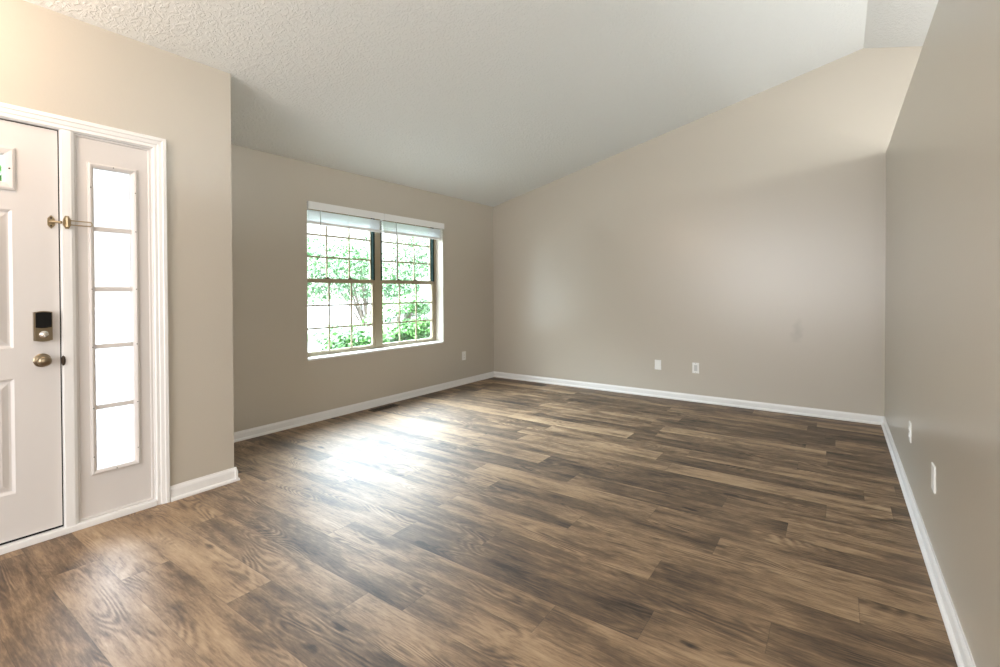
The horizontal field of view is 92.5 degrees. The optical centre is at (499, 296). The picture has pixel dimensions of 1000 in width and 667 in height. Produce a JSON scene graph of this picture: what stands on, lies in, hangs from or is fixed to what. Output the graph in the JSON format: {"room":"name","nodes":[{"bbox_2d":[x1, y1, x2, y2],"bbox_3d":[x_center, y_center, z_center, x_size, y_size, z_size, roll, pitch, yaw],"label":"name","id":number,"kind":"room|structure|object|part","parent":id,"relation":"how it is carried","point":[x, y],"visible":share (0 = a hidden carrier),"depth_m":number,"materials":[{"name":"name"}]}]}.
{"room":"empty living room","nodes":[
{"label":"empty living room","id":0,"kind":"room"},
{"bbox_2d":[0,0,233,485],"bbox_3d":[-3.140,-0.081,1.331,0.180,2.693,4.552,0,1,35],"label":"wall","id":1,"kind":"structure","parent":0,"point":[52,62],"depth_m":2.89,"materials":[{"name":"beige paint"}]},
{"bbox_2d":[0,119,62,543],"bbox_3d":[-2.505,0.170,2.078,0.106,2.018,0.921,0,1,35],"label":"door","id":2,"kind":"structure","parent":1,"relation":"in","point":[30,378],"depth_m":2.36,"materials":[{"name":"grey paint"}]},
{"bbox_3d":[-2.421,-0.613,2.217,0.032,0.208,0.251,0,1,35],"label":"light frame","id":3,"kind":"part","parent":2,"relation":"part of","materials":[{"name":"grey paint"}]},
{"bbox_3d":[-2.288,0.318,2.395,0.010,0.068,0.068,0,1,35],"label":"knob","id":4,"kind":"part","parent":2,"relation":"part of","materials":[{"name":"gold metal"}]},
{"bbox_2d":[63,216,92,228],"bbox_3d":[-2.189,-0.381,2.485,0.019,0.066,0.116,0,1,35],"label":"guard","id":5,"kind":"object","parent":1,"relation":"attached to","point":[66,220],"visible":1,"depth_m":2.46,"materials":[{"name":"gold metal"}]},
{"bbox_3d":[-2.220,-0.381,2.455,0.004,0.066,0.031,0,1,35],"label":"mounting plate","id":6,"kind":"part","parent":5,"relation":"part of","materials":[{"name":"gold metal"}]},
{"bbox_2d":[0,499,156,554],"bbox_3d":[-2.430,1.205,2.270,0.126,0.034,1.347,0,1,35],"label":"trim","id":7,"kind":"structure","parent":1,"relation":"attached to","point":[25,542],"depth_m":2.47,"materials":[{"name":"white wood"}]},
{"bbox_2d":[0,102,169,544],"bbox_3d":[-2.429,0.154,2.269,0.142,2.138,1.451,0,1,35],"label":"trim","id":8,"kind":"structure","parent":1,"relation":"attached to","point":[65,127],"depth_m":2.49,"materials":[{"name":"white wood"}]},
{"bbox_3d":[-2.229,0.327,2.447,0.012,0.051,0.018,0,1,35],"label":"strike plate","id":9,"kind":"part","parent":8,"relation":"part of","materials":[{"name":"brown metal"}]},
{"bbox_3d":[-2.220,0.169,2.471,0.011,2.046,0.051,0,1,35],"label":"mullion post","id":10,"kind":"part","parent":8,"relation":"part of","materials":[{"name":"white wood"}]},
{"bbox_2d":[74,133,154,521],"bbox_3d":[-2.134,0.165,2.654,0.056,2.035,0.343,0,1,35],"label":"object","id":11,"kind":"structure","parent":1,"relation":"in","point":[102,490],"depth_m":2.64,"materials":[{"name":"grey paint"}]},
{"bbox_3d":[-2.128,0.120,2.643,0.033,1.673,0.222,0,1,35],"label":"light frame","id":12,"kind":"part","parent":11,"relation":"part of","materials":[{"name":"white glass"}]},
{"bbox_2d":[170,467,237,501],"bbox_3d":[-1.843,1.169,2.997,0.026,0.087,0.387,0,1,35],"label":"baseboard","id":13,"kind":"structure","parent":1,"relation":"attached to","point":[208,482],"depth_m":2.98,"materials":[{"name":"white wood"}]},
{"bbox_2d":[231,144,493,431],"bbox_3d":[-1.349,-0.030,5.345,0.200,2.489,4.069,0,1,35],"label":"wall","id":14,"kind":"structure","parent":0,"point":[274,379],"depth_m":4.52,"materials":[{"name":"beige paint"}]},
{"bbox_2d":[234,371,493,442],"bbox_3d":[-1.252,1.145,5.293,0.026,0.078,4.066,0,1,35],"label":"baseboard","id":15,"kind":"structure","parent":14,"relation":"attached to","point":[250,433],"depth_m":4.86,"materials":[{"name":"white wood"}]},
{"bbox_2d":[307,209,443,360],"bbox_3d":[-1.343,-0.156,5.340,0.205,1.509,1.895,0,1,35],"label":"window","id":16,"kind":"structure","parent":14,"relation":"in","point":[375,260],"depth_m":5.36,"materials":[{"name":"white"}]},
{"bbox_3d":[-1.689,-0.513,4.997,0.028,0.725,0.882,0,1,35],"label":"sash","id":17,"kind":"part","parent":16,"relation":"part of","materials":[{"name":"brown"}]},
{"bbox_3d":[-1.659,0.192,4.985,0.028,0.750,0.880,0,1,35],"label":"sash","id":18,"kind":"part","parent":16,"relation":"part of","materials":[{"name":"brown"}]},
{"bbox_2d":[307,201,383,277],"bbox_3d":[-1.558,-0.543,4.888,0.078,0.722,0.912,0,1,35],"label":"window blind","id":19,"kind":"object","parent":16,"relation":"attached to","point":[320,218],"visible":0.94,"depth_m":4.81,"materials":[{"name":"white plastic"}]},
{"bbox_3d":[-1.566,-0.710,4.892,0.053,0.022,0.888,0,1,35],"label":"rail","id":20,"kind":"part","parent":19,"relation":"part of","materials":[{"name":"white plastic"}]},
{"bbox_3d":[-1.312,0.588,5.328,0.135,0.020,1.893,0,1,35],"label":"sill","id":21,"kind":"part","parent":16,"relation":"part of","materials":[{"name":"white wood"}]},
{"bbox_3d":[-1.137,-0.524,5.778,0.028,0.725,0.873,0,1,35],"label":"sash","id":22,"kind":"part","parent":16,"relation":"part of","materials":[{"name":"brown"}]},
{"bbox_3d":[-1.107,0.181,5.767,0.028,0.750,0.871,0,1,35],"label":"sash","id":23,"kind":"part","parent":16,"relation":"part of","materials":[{"name":"brown"}]},
{"bbox_2d":[381,214,443,279],"bbox_3d":[-1.011,-0.554,5.662,0.078,0.722,0.973,0,1,35],"label":"window blind","id":24,"kind":"object","parent":16,"relation":"attached to","point":[388,227],"visible":0.94,"depth_m":5.59,"materials":[{"name":"white plastic"}]},
{"bbox_3d":[-1.019,-0.721,5.666,0.053,0.022,0.949,0,1,35],"label":"rail","id":25,"kind":"part","parent":24,"relation":"part of","materials":[{"name":"white plastic"}]},
{"bbox_2d":[462,351,465,359],"bbox_3d":[-0.479,0.789,6.399,0.010,0.115,0.076,0,1,35],"label":"outlet","id":26,"kind":"object","parent":14,"relation":"attached to","point":[463,352],"visible":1,"depth_m":6.40,"materials":[{"name":"white plastic"}]},
{"bbox_2d":[0,377,957,666],"bbox_3d":[0.619,1.240,1.184,7.846,0.030,8.721,0,1,35],"label":"floor","id":27,"kind":"structure","parent":0,"point":[494,521],"depth_m":2.26,"materials":[{"name":"brown wood"}]},
{"bbox_2d":[368,404,397,411],"bbox_3d":[-1.236,1.184,5.108,0.095,0.005,0.350,0,1,35],"label":"floor vent","id":28,"kind":"object","parent":27,"relation":"in","point":[390,405],"visible":1,"depth_m":5.11,"materials":[{"name":"brown metal"}]},
{"bbox_2d":[24,0,938,206],"bbox_3d":[0.567,-1.772,1.180,8.350,1.227,9.021,0,1,35],"label":"ceiling","id":29,"kind":"structure","parent":0,"point":[492,103],"depth_m":3.76,"materials":[{"name":"white paint"}]},
{"bbox_2d":[493,46,922,415],"bbox_3d":[3.107,-0.554,4.772,8.136,3.520,0.150,0,1,35],"label":"wall","id":30,"kind":"structure","parent":0,"point":[744,241],"depth_m":5.13,"materials":[{"name":"beige paint"}]},
{"bbox_2d":[655,360,660,369],"bbox_3d":[1.842,0.795,5.588,0.075,0.115,0.007,0,1,35],"label":"wall plate","id":31,"kind":"object","parent":30,"relation":"attached to","point":[657,362],"visible":1,"depth_m":5.58,"materials":[{"name":"white plastic"}]},
{"bbox_2d":[494,371,883,424],"bbox_3d":[1.715,1.131,5.671,4.435,0.078,0.026,0,1,35],"label":"baseboard","id":32,"kind":"structure","parent":30,"relation":"attached to","point":[822,413],"depth_m":5.25,"materials":[{"name":"white wood"}]},
{"bbox_2d":[692,362,698,373],"bbox_3d":[2.184,0.797,5.345,0.072,0.118,0.009,0,1,35],"label":"wall plate","id":33,"kind":"object","parent":30,"relation":"attached to","point":[695,366],"visible":1,"depth_m":5.34,"materials":[{"name":"white plastic"}]},
{"bbox_2d":[885,0,999,666],"bbox_3d":[2.246,-0.030,2.466,0.120,2.530,4.621,0,1,35],"label":"wall","id":34,"kind":"structure","parent":0,"point":[942,278],"depth_m":1.79,"materials":[{"name":"beige paint"}]},
{"bbox_2d":[908,421,910,442],"bbox_3d":[2.420,0.798,2.831,0.010,0.115,0.072,0,1,35],"label":"outlet","id":35,"kind":"object","parent":34,"relation":"attached to","point":[909,426],"visible":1,"depth_m":2.82,"materials":[{"name":"white plastic"}]},
{"bbox_3d":[2.422,0.798,2.830,0.006,0.115,0.072,0,1,35],"label":"plate","id":36,"kind":"part","parent":35,"relation":"part of","materials":[{"name":"white plastic"}]},
{"bbox_2d":[881,416,975,666],"bbox_3d":[2.190,1.165,2.522,0.026,0.078,4.620,0,1,35],"label":"baseboard","id":37,"kind":"structure","parent":34,"relation":"attached to","point":[962,654],"depth_m":2.03,"materials":[{"name":"white wood"}]},
{"bbox_2d":[931,462,935,493],"bbox_3d":[1.929,0.806,2.133,0.007,0.118,0.078,0,1,35],"label":"wall plate","id":38,"kind":"object","parent":34,"relation":"attached to","point":[933,468],"visible":1,"depth_m":2.11,"materials":[{"name":"white plastic"}]},
{"bbox_3d":[-2.287,-0.086,3.442,0.863,2.649,0.120,0,1,35],"label":"wall","id":39,"kind":"structure","parent":0,"visible":0},
{"bbox_2d":[235,467,239,480],"bbox_3d":[-2.068,1.165,3.393,0.847,0.087,0.026,0,1,35],"label":"baseboard","id":40,"kind":"structure","parent":39,"relation":"attached to","point":[236,470],"depth_m":3.14,"materials":[{"name":"white wood"}]},
{"label":"outside","id":41,"kind":"structure","parent":0,"visible":0},
{"bbox_2d":[95,301,429,466],"bbox_3d":[-20.476,1.280,26.732,55.713,0.150,100.000,0,1,35],"label":"ground","id":42,"kind":"structure","parent":41,"point":[112,324],"depth_m":9.20,"materials":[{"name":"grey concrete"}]},
{"bbox_2d":[0,156,1,180],"bbox_3d":[-5.628,-0.218,5.220,1.483,3.240,1.497,0,1,35],"label":"tree","id":43,"kind":"object","parent":42,"relation":"on","point":[0,156],"visible":0.02,"depth_m":5.19,"materials":[{"name":"green plant"}]},
{"bbox_2d":[307,235,428,326],"bbox_3d":[-4.708,-0.527,16.705,3.882,3.611,6.524,0,1,35],"label":"tree","id":44,"kind":"object","parent":42,"relation":"on","point":[390,290],"visible":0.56,"depth_m":16.28,"materials":[{"name":"green plant"}]},
{"bbox_2d":[308,291,429,349],"bbox_3d":[-1.975,0.626,9.169,1.674,1.468,3.499,0,1,35],"label":"shrub","id":45,"kind":"object","parent":42,"relation":"on","point":[361,337],"visible":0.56,"depth_m":8.74,"materials":[{"name":"green plant"}]}
]}

